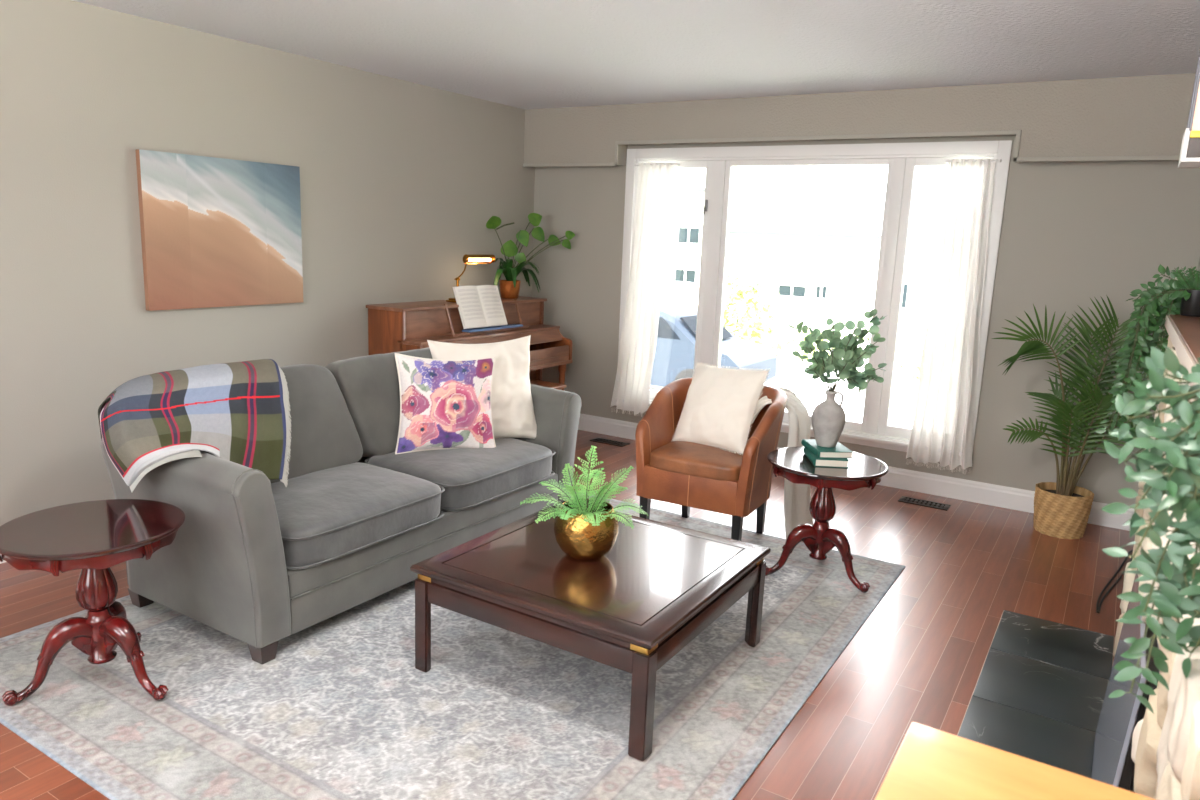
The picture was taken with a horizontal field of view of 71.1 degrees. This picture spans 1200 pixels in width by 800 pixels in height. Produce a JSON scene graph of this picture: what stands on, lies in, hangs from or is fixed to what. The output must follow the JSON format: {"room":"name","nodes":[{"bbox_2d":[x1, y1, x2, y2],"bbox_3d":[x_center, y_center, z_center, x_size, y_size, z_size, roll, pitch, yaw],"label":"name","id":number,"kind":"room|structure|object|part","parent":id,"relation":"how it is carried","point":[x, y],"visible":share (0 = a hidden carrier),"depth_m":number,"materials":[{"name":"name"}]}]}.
{"room":"living room","nodes":[
{"label":"living room","id":0,"kind":"room"},
{"bbox_2d":[0,0,534,525],"bbox_3d":[-2.782,-0.458,3.356,0.150,2.440,8.510,9,13,31],"label":"wall","id":1,"kind":"structure","parent":0,"point":[401,180],"depth_m":4.14,"materials":[{"name":"grey paint"}]},
{"bbox_2d":[136,149,302,310],"bbox_3d":[-1.958,-0.876,4.419,0.033,0.760,0.910,9,13,31],"label":"canvas painting","id":2,"kind":"object","parent":1,"relation":"attached to","point":[216,232],"visible":1,"depth_m":4.35,"materials":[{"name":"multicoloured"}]},
{"bbox_2d":[0,430,1134,799],"bbox_3d":[-0.938,1.095,2.415,4.760,0.100,8.560,9,13,31],"label":"floor","id":3,"kind":"structure","parent":0,"point":[919,656],"depth_m":3.53,"materials":[{"name":"brown wood"}]},
{"bbox_2d":[0,492,904,799],"bbox_3d":[-0.409,0.854,3.466,2.555,0.010,3.065,9,13,31],"label":"area rug","id":4,"kind":"object","parent":3,"relation":"on","point":[343,709],"visible":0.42,"depth_m":2.72,"materials":[{"name":"fabric"}]},
{"bbox_2d":[0,499,184,705],"bbox_3d":[-1.629,0.665,2.729,0.543,0.546,0.536,7,12,21],"label":"side table","id":5,"kind":"object","parent":4,"relation":"on","point":[92,537],"visible":1,"depth_m":2.67,"materials":[{"name":"brown wood"}]},
{"bbox_3d":[-1.748,0.825,2.674,0.271,0.247,0.068,-6,14,-37],"label":"leg","id":6,"kind":"part","parent":5,"relation":"part of","materials":[{"name":"red wood"}]},
{"bbox_3d":[-1.657,0.785,2.895,0.068,0.247,0.271,1,11,-8],"label":"leg","id":7,"kind":"part","parent":5,"relation":"part of","materials":[{"name":"red wood"}]},
{"bbox_3d":[-1.508,0.827,2.708,0.271,0.247,0.068,7,12,21],"label":"leg","id":8,"kind":"part","parent":5,"relation":"part of","materials":[{"name":"red wood"}]},
{"bbox_2d":[101,347,581,663],"bbox_3d":[-1.015,0.283,3.853,0.918,0.914,2.056,9,13,31],"label":"sofa","id":9,"kind":"object","parent":4,"relation":"on","point":[254,559],"visible":0.79,"depth_m":3.32,"materials":[{"name":"grey fabric"}]},
{"bbox_2d":[98,359,291,491],"bbox_3d":[-1.514,0.108,3.261,0.656,0.442,0.768,9,13,31],"label":"plaid throw","id":10,"kind":"object","parent":9,"relation":"on","point":[237,412],"visible":0.98,"depth_m":3.13,"materials":[{"name":"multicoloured fabric"}]},
{"bbox_3d":[-1.492,0.474,3.079,0.831,0.670,0.195,9,13,31],"label":"arm","id":11,"kind":"part","parent":9,"relation":"part of","materials":[{"name":"grey fabric"}]},
{"bbox_3d":[-1.303,0.233,4.058,0.205,0.772,1.990,9,13,31],"label":"frame","id":12,"kind":"part","parent":9,"relation":"part of","materials":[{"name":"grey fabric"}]},
{"bbox_2d":[199,364,362,482],"bbox_3d":[-1.409,0.123,3.536,0.280,0.508,0.879,9,13,31],"label":"cushion","id":13,"kind":"object","parent":9,"relation":"on","point":[326,413],"depth_m":3.68,"materials":[{"name":"grey fabric"}]},
{"bbox_2d":[271,462,440,566],"bbox_3d":[-1.111,0.445,3.446,0.605,0.205,0.815,9,13,31],"label":"seat cushion","id":14,"kind":"object","parent":9,"relation":"on","point":[330,514],"depth_m":3.31,"materials":[{"name":"grey fabric"}]},
{"bbox_2d":[325,347,431,456],"bbox_3d":[-0.965,0.002,4.233,0.280,0.506,0.888,9,13,31],"label":"cushion","id":15,"kind":"object","parent":9,"relation":"on","point":[368,385],"depth_m":3.93,"materials":[{"name":"grey fabric"}]},
{"bbox_3d":[-0.677,0.610,3.694,0.050,0.230,1.664,9,13,31],"label":"rail","id":16,"kind":"part","parent":9,"relation":"part of","materials":[{"name":"grey fabric"}]},
{"bbox_2d":[395,353,495,453],"bbox_3d":[-0.747,0.020,4.090,0.505,0.491,0.212,-1,12,-18],"label":"floral pillow","id":17,"kind":"object","parent":9,"relation":"on","point":[445,404],"visible":1,"depth_m":4.02,"materials":[{"name":"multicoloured fabric"}]},
{"bbox_2d":[368,438,551,508],"bbox_3d":[-0.670,0.328,4.137,0.605,0.208,0.814,9,13,31],"label":"seat cushion","id":18,"kind":"object","parent":9,"relation":"on","point":[471,478],"depth_m":3.92,"materials":[{"name":"grey fabric"}]},
{"bbox_2d":[427,335,536,438],"bbox_3d":[-0.589,-0.046,4.330,0.576,0.550,0.232,-4,13,-30],"label":"throw pillow","id":19,"kind":"object","parent":9,"relation":"on","point":[513,416],"visible":0.51,"depth_m":4.32,"materials":[{"name":"white fabric"}]},
{"bbox_3d":[-0.505,0.210,4.627,0.831,0.670,0.195,9,13,31],"label":"arm","id":20,"kind":"part","parent":9,"relation":"part of","materials":[{"name":"grey fabric"}]},
{"bbox_2d":[410,500,770,760],"bbox_3d":[-0.009,0.748,3.052,0.938,0.388,0.938,9,13,31],"label":"coffee table","id":21,"kind":"object","parent":4,"relation":"on","point":[632,608],"visible":0.79,"depth_m":2.79,"materials":[{"name":"brown wood"}]},
{"bbox_3d":[-0.606,0.777,2.920,0.055,0.336,0.055,9,13,31],"label":"leg","id":22,"kind":"part","parent":21,"relation":"part of","materials":[{"name":"brown wood"}]},
{"bbox_2d":[520,445,647,560],"bbox_3d":[-0.057,0.358,2.971,0.451,0.404,0.264,0,11,-9],"label":"potted fern","id":23,"kind":"object","parent":21,"relation":"on","point":[585,529],"visible":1,"depth_m":2.93,"materials":[{"name":"green plant"}]},
{"bbox_2d":[554,499,618,560],"bbox_3d":[-0.050,0.467,3.000,0.232,0.180,0.232,9,13,31],"label":"pot","id":24,"kind":"object","parent":23,"relation":"attached to","point":[588,535],"depth_m":2.91,"materials":[{"name":"gold metal"}]},
{"bbox_3d":[-0.002,0.564,3.016,0.780,0.012,0.780,9,13,31],"label":"panel","id":25,"kind":"part","parent":21,"relation":"part of","materials":[{"name":"brown wood"}]},
{"bbox_3d":[0.126,0.894,2.473,0.055,0.336,0.055,9,13,31],"label":"leg","id":26,"kind":"part","parent":21,"relation":"part of","materials":[{"name":"brown wood"}]},
{"bbox_3d":[0.586,0.771,3.195,0.055,0.336,0.055,9,13,31],"label":"leg","id":27,"kind":"part","parent":21,"relation":"part of","materials":[{"name":"brown wood"}]},
{"bbox_2d":[635,378,786,540],"bbox_3d":[0.582,0.324,4.318,0.666,0.780,0.634,8,13,28],"label":"armchair","id":28,"kind":"object","parent":4,"relation":"on","point":[686,474],"visible":0.83,"depth_m":4.10,"materials":[{"name":"brown leather"}]},
{"bbox_3d":[0.225,0.598,4.252,0.044,0.240,0.044,8,13,28],"label":"leg","id":29,"kind":"part","parent":28,"relation":"part of","materials":[{"name":"black paint"}]},
{"bbox_3d":[0.474,0.534,4.631,0.044,0.240,0.058,8,13,28],"label":"leg","id":30,"kind":"part","parent":28,"relation":"part of","materials":[{"name":"black paint"}]},
{"bbox_3d":[0.550,0.400,4.281,0.500,0.167,0.505,8,13,28],"label":"panel","id":31,"kind":"part","parent":28,"relation":"part of","materials":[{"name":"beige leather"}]},
{"bbox_2d":[650,441,745,480],"bbox_3d":[0.554,0.292,4.257,0.485,0.123,0.511,8,13,28],"label":"seat cushion","id":32,"kind":"object","parent":28,"relation":"on","point":[674,460],"depth_m":4.08,"materials":[{"name":"brown leather"}]},
{"bbox_2d":[671,362,769,454],"bbox_3d":[0.609,0.033,4.297,0.480,0.431,0.239,12,15,42],"label":"fringed pillow","id":33,"kind":"object","parent":28,"relation":"on","point":[720,404],"visible":0.98,"depth_m":4.22,"materials":[{"name":"white fabric"}]},
{"bbox_3d":[0.653,0.660,4.021,0.044,0.240,0.044,8,13,28],"label":"leg","id":34,"kind":"part","parent":28,"relation":"part of","materials":[{"name":"black paint"}]},
{"bbox_3d":[0.849,0.588,4.429,0.044,0.240,0.058,8,13,28],"label":"leg","id":35,"kind":"part","parent":28,"relation":"part of","materials":[{"name":"black paint"}]},
{"bbox_2d":[751,387,812,538],"bbox_3d":[0.954,0.318,4.441,0.378,0.759,0.396,8,12,26],"label":"throw","id":36,"kind":"object","parent":28,"relation":"on","point":[797,497],"visible":0.58,"depth_m":4.31,"materials":[{"name":"white fabric"}]},
{"bbox_2d":[765,446,888,592],"bbox_3d":[1.027,0.546,3.878,0.536,0.546,0.543,-7,14,-39],"label":"side table","id":37,"kind":"object","parent":4,"relation":"on","point":[791,463],"visible":0.9,"depth_m":3.80,"materials":[{"name":"brown wood"}]},
{"bbox_3d":[0.881,0.692,3.885,0.271,0.247,0.068,0,11,-10],"label":"leg","id":38,"kind":"part","parent":37,"relation":"part of","materials":[{"name":"red wood"}]},
{"bbox_2d":[803,447,848,467],"bbox_3d":[1.028,0.260,3.827,0.158,0.034,0.225,3,11,2],"label":"book","id":39,"kind":"object","parent":37,"relation":"on","point":[819,462],"visible":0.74,"depth_m":3.72,"materials":[{"name":"paper"}]},
{"bbox_2d":[801,439,853,458],"bbox_3d":[1.039,0.223,3.849,0.163,0.030,0.230,1,11,-5],"label":"book","id":40,"kind":"object","parent":39,"relation":"on","point":[839,451],"visible":0.8,"depth_m":3.76,"materials":[{"name":"teal paper"}]},
{"bbox_2d":[811,390,845,447],"bbox_3d":[1.040,0.083,3.820,0.151,0.254,0.151,9,13,31],"label":"vase","id":41,"kind":"object","parent":40,"relation":"on","point":[828,418],"visible":1,"depth_m":3.78,"materials":[{"name":"grey ceramic"}]},
{"bbox_2d":[788,309,887,393],"bbox_3d":[1.056,-0.196,3.753,0.445,0.438,0.223,-1,11,-15],"label":"eucalyptus branches","id":42,"kind":"object","parent":41,"relation":"in","point":[847,348],"visible":1,"depth_m":3.74,"materials":[{"name":"green plant"}]},
{"bbox_3d":[1.082,-0.001,3.804,0.044,0.076,0.010,2,11,-2],"label":"handle","id":43,"kind":"part","parent":41,"relation":"part of","materials":[{"name":"grey ceramic"}]},
{"bbox_3d":[1.108,0.717,3.805,0.068,0.247,0.271,-7,14,-39],"label":"leg","id":44,"kind":"part","parent":37,"relation":"part of","materials":[{"name":"red wood"}]},
{"bbox_2d":[366,296,572,390],"bbox_3d":[-0.849,-0.162,5.864,0.583,1.048,1.508,9,13,31],"label":"upright piano","id":45,"kind":"object","parent":3,"relation":"on","point":[404,326],"visible":0.37,"depth_m":5.54,"materials":[{"name":"brown wood"}]},
{"bbox_3d":[-1.351,-0.062,5.331,0.300,1.018,0.028,9,13,31],"label":"panel","id":46,"kind":"part","parent":45,"relation":"part of","materials":[{"name":"brown wood"}]},
{"bbox_3d":[-0.939,-0.675,5.834,0.323,0.021,1.508,9,13,31],"label":"lid","id":47,"kind":"part","parent":45,"relation":"part of","materials":[{"name":"brown wood"}]},
{"bbox_2d":[446,254,495,302],"bbox_3d":[-0.891,-0.852,5.849,0.100,0.322,0.426,9,13,31],"label":"lamp","id":48,"kind":"object","parent":45,"relation":"on","point":[467,258],"visible":0.87,"depth_m":5.82,"materials":[{"name":"gold metal"}]},
{"bbox_3d":[-0.976,-0.767,5.734,0.036,0.142,0.050,9,13,31],"label":"post","id":49,"kind":"part","parent":48,"relation":"part of","materials":[{"name":"gold metal"}]},
{"bbox_3d":[-0.843,-0.986,5.876,0.066,0.066,0.290,9,13,31],"label":"lamp shade","id":50,"kind":"part","parent":48,"relation":"part of","materials":[{"name":"gold metal"}]},
{"bbox_3d":[-0.843,-0.981,5.876,0.024,0.024,0.230,9,13,31],"label":"bulb","id":51,"kind":"part","parent":48,"relation":"part of","materials":[{"name":"beige glass"}]},
{"bbox_3d":[-0.843,-0.561,5.792,0.020,0.178,1.422,9,13,31],"label":"panel","id":52,"kind":"part","parent":45,"relation":"part of","materials":[{"name":"brown wood"}]},
{"bbox_2d":[397,324,559,345],"bbox_3d":[-0.781,-0.456,5.770,0.205,0.020,1.480,9,13,31],"label":"shelf","id":53,"kind":"object","parent":45,"relation":"attached to","point":[459,337],"depth_m":5.60,"materials":[{"name":"brown wood"}]},
{"bbox_2d":[462,324,522,331],"bbox_3d":[-0.732,-0.496,5.787,0.068,0.012,0.580,9,13,31],"label":"folder","id":54,"kind":"object","parent":45,"relation":"on","point":[511,325],"visible":0.99,"depth_m":5.75,"materials":[{"name":"blue paper"}]},
{"bbox_2d":[453,285,506,328],"bbox_3d":[-0.804,-0.637,5.704,0.133,0.276,0.420,10,14,35],"label":"songbook","id":55,"kind":"object","parent":54,"relation":"on","point":[480,306],"visible":1,"depth_m":5.68,"materials":[{"name":"white paper"}]},
{"bbox_2d":[486,213,574,298],"bbox_3d":[-0.559,-1.072,6.233,0.432,0.632,0.686,9,13,31],"label":"potted houseplant","id":56,"kind":"object","parent":45,"relation":"on","point":[510,287],"visible":0.99,"depth_m":6.21,"materials":[{"name":"green plant"}]},
{"bbox_3d":[-0.672,-0.825,6.255,0.162,0.130,0.162,9,13,31],"label":"pot","id":57,"kind":"part","parent":56,"relation":"part of","materials":[{"name":"orange ceramic"}]},
{"bbox_3d":[-0.886,0.005,5.916,0.020,0.498,1.420,9,13,31],"label":"panel","id":58,"kind":"part","parent":45,"relation":"part of","materials":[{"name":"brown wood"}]},
{"bbox_3d":[-0.579,-0.269,6.543,0.300,1.018,0.028,9,13,31],"label":"panel","id":59,"kind":"part","parent":45,"relation":"part of","materials":[{"name":"brown wood"}]},
{"bbox_3d":[-0.293,-0.008,6.363,0.060,0.598,0.060,9,13,31],"label":"leg","id":60,"kind":"part","parent":45,"relation":"part of","materials":[{"name":"brown wood"}]},
{"bbox_2d":[530,380,566,389],"bbox_3d":[-0.568,0.164,5.734,0.260,0.480,0.800,9,13,31],"label":"piano bench","id":61,"kind":"object","parent":3,"relation":"on","point":[558,386],"visible":0.04,"depth_m":5.93,"materials":[{"name":"brown wood"}]},
{"bbox_2d":[589,437,629,446],"bbox_3d":[0.072,0.317,6.320,0.290,0.006,0.115,9,13,31],"label":"floor vent","id":62,"kind":"object","parent":3,"relation":"in","point":[600,440],"visible":1,"depth_m":6.31,"materials":[{"name":"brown metal"}]},
{"bbox_2d":[596,439,624,444],"bbox_3d":[0.072,0.316,6.320,0.234,0.004,0.075,9,13,31],"label":"grille","id":63,"kind":"object","parent":62,"relation":"attached to","point":[606,441],"depth_m":6.31,"materials":[{"name":"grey metal"}]},
{"bbox_2d":[898,496,950,510],"bbox_3d":[1.975,0.628,5.116,0.285,0.006,0.120,9,13,31],"label":"floor vent","id":64,"kind":"object","parent":3,"relation":"in","point":[936,505],"visible":1,"depth_m":5.11,"materials":[{"name":"grey metal"}]},
{"bbox_2d":[905,498,943,507],"bbox_3d":[1.975,0.628,5.116,0.229,0.004,0.080,9,13,31],"label":"grille","id":65,"kind":"object","parent":64,"relation":"attached to","point":[914,501],"depth_m":5.11,"materials":[{"name":"grey metal"}]},
{"bbox_2d":[875,722,1155,799],"bbox_3d":[0.394,0.954,0.803,0.458,0.900,0.725,9,13,31],"label":"table top","id":66,"kind":"object","parent":3,"relation":"on","point":[930,763],"visible":1,"depth_m":1.02,"materials":[{"name":"yellow wood"}]},
{"bbox_2d":[1033,482,1093,538],"bbox_3d":[2.568,0.616,4.675,0.288,0.246,0.288,9,13,31],"label":"basket","id":67,"kind":"object","parent":3,"relation":"on","point":[1060,511],"depth_m":4.58,"materials":[{"name":"beige wicker"}]},
{"bbox_2d":[957,314,1199,799],"bbox_3d":[1.346,0.486,2.322,0.562,1.310,2.930,9,13,31],"label":"fireplace","id":68,"kind":"object","parent":3,"relation":"on","point":[1042,689],"visible":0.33,"depth_m":2.65,"materials":[{"name":"stone"}]},
{"bbox_3d":[1.393,0.843,2.268,0.048,0.610,0.865,9,13,31],"label":"glass","id":69,"kind":"part","parent":68,"relation":"part of","materials":[{"name":"grey glass"}]},
{"bbox_2d":[1095,264,1199,437],"bbox_3d":[2.239,-0.175,3.336,0.211,0.716,0.375,-3,12,-27],"label":"trailing plant","id":70,"kind":"object","parent":68,"relation":"on","point":[1181,295],"visible":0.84,"depth_m":3.33,"materials":[{"name":"green plant"}]},
{"bbox_3d":[2.281,-0.372,3.217,0.104,0.100,0.104,9,13,31],"label":"pot","id":71,"kind":"part","parent":70,"relation":"part of","materials":[{"name":"black paint"}]},
{"bbox_2d":[1101,346,1199,713],"bbox_3d":[0.817,0.179,1.111,0.164,0.618,0.354,-2,12,-21],"label":"trailing plant","id":72,"kind":"object","parent":68,"relation":"on","point":[1181,483],"visible":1,"depth_m":1.15,"materials":[{"name":"green plant"}]},
{"bbox_2d":[992,295,1167,538],"bbox_3d":[2.550,0.087,4.547,0.898,1.331,0.434,7,12,22],"label":"potted palm","id":73,"kind":"object","parent":3,"relation":"on","point":[1062,508],"visible":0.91,"depth_m":4.53,"materials":[{"name":"green plant"}]},
{"bbox_2d":[1096,550,1132,612],"bbox_3d":[2.490,0.817,4.036,0.085,0.093,1.039,12,15,42],"label":"rack","id":74,"kind":"object","parent":3,"relation":"on","point":[1098,605],"visible":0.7,"depth_m":3.93,"materials":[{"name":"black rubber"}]},
{"bbox_2d":[72,0,1199,109],"bbox_3d":[-0.801,-1.415,1.984,4.760,0.120,8.700,9,13,31],"label":"ceiling","id":75,"kind":"structure","parent":0,"point":[522,54],"depth_m":3.94,"materials":[{"name":"white paint"}]},
{"bbox_2d":[532,136,1199,505],"bbox_3d":[1.346,-0.748,5.678,4.360,2.440,0.160,9,13,31],"label":"wall","id":76,"kind":"structure","parent":0,"point":[1073,233],"depth_m":4.91,"materials":[{"name":"grey paint"}]},
{"bbox_2d":[616,140,1011,455],"bbox_3d":[1.274,-0.730,5.690,2.550,1.905,0.210,9,13,31],"label":"window","id":77,"kind":"structure","parent":76,"relation":"in","point":[902,160],"depth_m":5.43,"materials":[{"name":"white paint"}]},
{"bbox_2d":[610,163,679,416],"bbox_3d":[0.322,-0.786,6.159,0.432,1.840,0.104,9,13,31],"label":"curtain","id":78,"kind":"object","parent":77,"relation":"attached to","point":[638,341],"visible":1,"depth_m":6.14,"materials":[{"name":"white fabric"}]},
{"bbox_3d":[0.408,-1.680,5.990,0.352,0.016,0.041,9,13,31],"label":"rod","id":79,"kind":"part","parent":78,"relation":"part of","materials":[{"name":"white paint"}]},
{"bbox_3d":[0.524,-0.850,6.175,0.570,1.755,0.055,9,13,31],"label":"sash","id":80,"kind":"part","parent":77,"relation":"part of","materials":[{"name":"white paint"}]},
{"bbox_3d":[1.208,0.160,5.815,2.510,0.025,0.095,9,13,31],"label":"sill","id":81,"kind":"part","parent":77,"relation":"part of","materials":[{"name":"white paint"}]},
{"bbox_3d":[1.328,-0.722,5.684,1.130,1.755,0.055,9,13,31],"label":"sash","id":82,"kind":"part","parent":77,"relation":"part of","materials":[{"name":"white paint"}]},
{"bbox_3d":[2.076,-0.603,5.228,0.500,1.755,0.055,9,13,31],"label":"sash","id":83,"kind":"part","parent":77,"relation":"part of","materials":[{"name":"white paint"}]},
{"bbox_2d":[906,159,1000,472],"bbox_3d":[2.143,-0.486,5.049,0.380,1.860,0.105,9,13,31],"label":"curtain","id":84,"kind":"object","parent":77,"relation":"attached to","point":[943,419],"visible":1,"depth_m":5.05,"materials":[{"name":"white fabric"}]},
{"bbox_3d":[2.180,-1.397,4.909,0.302,0.016,0.041,9,13,31],"label":"rod","id":85,"kind":"part","parent":84,"relation":"part of","materials":[{"name":"white paint"}]},
{"bbox_2d":[523,130,1179,166],"bbox_3d":[1.257,-1.581,5.314,4.360,0.171,0.016,9,13,31],"label":"trim","id":86,"kind":"structure","parent":76,"relation":"attached to","point":[1017,133],"depth_m":5.00,"materials":[{"name":"grey paint"}]},
{"bbox_2d":[578,413,1134,530],"bbox_3d":[1.253,0.397,5.826,4.320,0.130,0.016,9,13,31],"label":"baseboard","id":87,"kind":"structure","parent":76,"relation":"attached to","point":[928,483],"depth_m":5.23,"materials":[{"name":"white paint"}]},
{"bbox_2d":[524,73,1195,166],"bbox_3d":[1.304,-1.721,5.355,4.360,0.410,0.146,9,13,31],"label":"soffit","id":88,"kind":"object","parent":76,"relation":"attached to","point":[1135,115],"depth_m":4.92,"materials":[{"name":"beige paint"}]},
{"bbox_3d":[1.033,0.150,1.029,0.150,2.440,8.510,9,13,31],"label":"wall","id":89,"kind":"structure","parent":0,"visible":0},
{"bbox_2d":[1178,51,1199,167],"bbox_3d":[1.864,-0.881,2.474,0.211,0.362,0.201,9,13,31],"label":"wall sconce","id":90,"kind":"object","parent":89,"relation":"attached to","point":[1189,157],"visible":1,"depth_m":2.46,"materials":[{"name":"white paint"}]},
{"bbox_3d":[1.864,-0.880,2.474,0.211,0.360,0.200,9,13,31],"label":"frame","id":91,"kind":"part","parent":90,"relation":"part of","materials":[{"name":"white paint"}]},
{"bbox_3d":[1.863,-0.923,2.467,0.182,0.272,0.190,9,13,31],"label":"lamp shade","id":92,"kind":"part","parent":90,"relation":"part of","materials":[{"name":"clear glass"}]},
{"label":"outside","id":93,"kind":"structure","parent":0,"visible":0},
{"bbox_2d":[725,315,923,345],"bbox_3d":[15.414,-2.662,32.469,80.000,0.300,59.600,9,13,31],"label":"ground","id":94,"kind":"structure","parent":93,"point":[781,331],"depth_m":26.69,"materials":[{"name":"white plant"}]},
{"bbox_2d":[660,166,790,314],"bbox_3d":[2.741,-6.726,34.759,7.640,5.800,8.300,9,13,31],"label":"house","id":95,"kind":"structure","parent":94,"relation":"on","point":[752,187],"depth_m":30.87,"materials":[{"name":"white"}]},
{"bbox_3d":[3.128,-4.545,30.730,0.840,0.440,0.025,9,13,31],"label":"pane","id":96,"kind":"part","parent":95,"relation":"part of","materials":[{"name":"grey"}]},
{"bbox_3d":[3.227,-5.960,30.426,0.840,0.540,0.025,9,13,31],"label":"pane","id":97,"kind":"part","parent":95,"relation":"part of","materials":[{"name":"grey"}]},
{"bbox_2d":[728,204,943,341],"bbox_3d":[10.778,-4.591,29.403,11.340,4.300,8.300,9,13,31],"label":"house","id":98,"kind":"structure","parent":94,"relation":"on","point":[822,261],"depth_m":27.67,"materials":[{"name":"white"}]},
{"bbox_3d":[6.448,-3.655,28.168,0.940,0.340,0.025,9,13,31],"label":"pane","id":99,"kind":"part","parent":98,"relation":"part of","materials":[{"name":"grey"}]},
{"bbox_3d":[7.295,-3.550,27.646,0.340,0.390,0.025,9,13,31],"label":"pane","id":100,"kind":"part","parent":98,"relation":"part of","materials":[{"name":"grey"}]},
{"bbox_3d":[9.413,-3.281,26.343,0.440,0.740,0.025,9,13,31],"label":"pane","id":101,"kind":"part","parent":98,"relation":"part of","materials":[{"name":"grey"}]},
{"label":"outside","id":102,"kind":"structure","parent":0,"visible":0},
{"bbox_2d":[650,337,922,427],"bbox_3d":[5.049,-0.019,16.164,80.000,0.071,20.600,9,13,31],"label":"street","id":103,"kind":"structure","parent":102,"point":[791,375],"depth_m":16.96,"materials":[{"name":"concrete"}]},
{"bbox_2d":[651,303,776,386],"bbox_3d":[0.853,-0.976,15.799,4.580,1.620,1.860,9,13,31],"label":"parked car","id":104,"kind":"object","parent":103,"relation":"on","point":[674,355],"visible":0.19,"depth_m":14.60,"materials":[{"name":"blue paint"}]},
{"bbox_2d":[696,269,783,349],"bbox_3d":[3.742,-2.344,22.992,2.614,2.518,2.541,9,13,31],"label":"shrub","id":105,"kind":"object","parent":103,"relation":"on","point":[739,296],"visible":0.55,"depth_m":22.42,"materials":[{"name":"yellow plant"}]},
{"bbox_2d":[759,329,833,359],"bbox_3d":[5.149,-1.374,21.024,2.421,0.828,1.387,9,13,31],"label":"hedge","id":106,"kind":"object","parent":103,"relation":"on","point":[787,341],"visible":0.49,"depth_m":21.11,"materials":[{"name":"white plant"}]}
]}

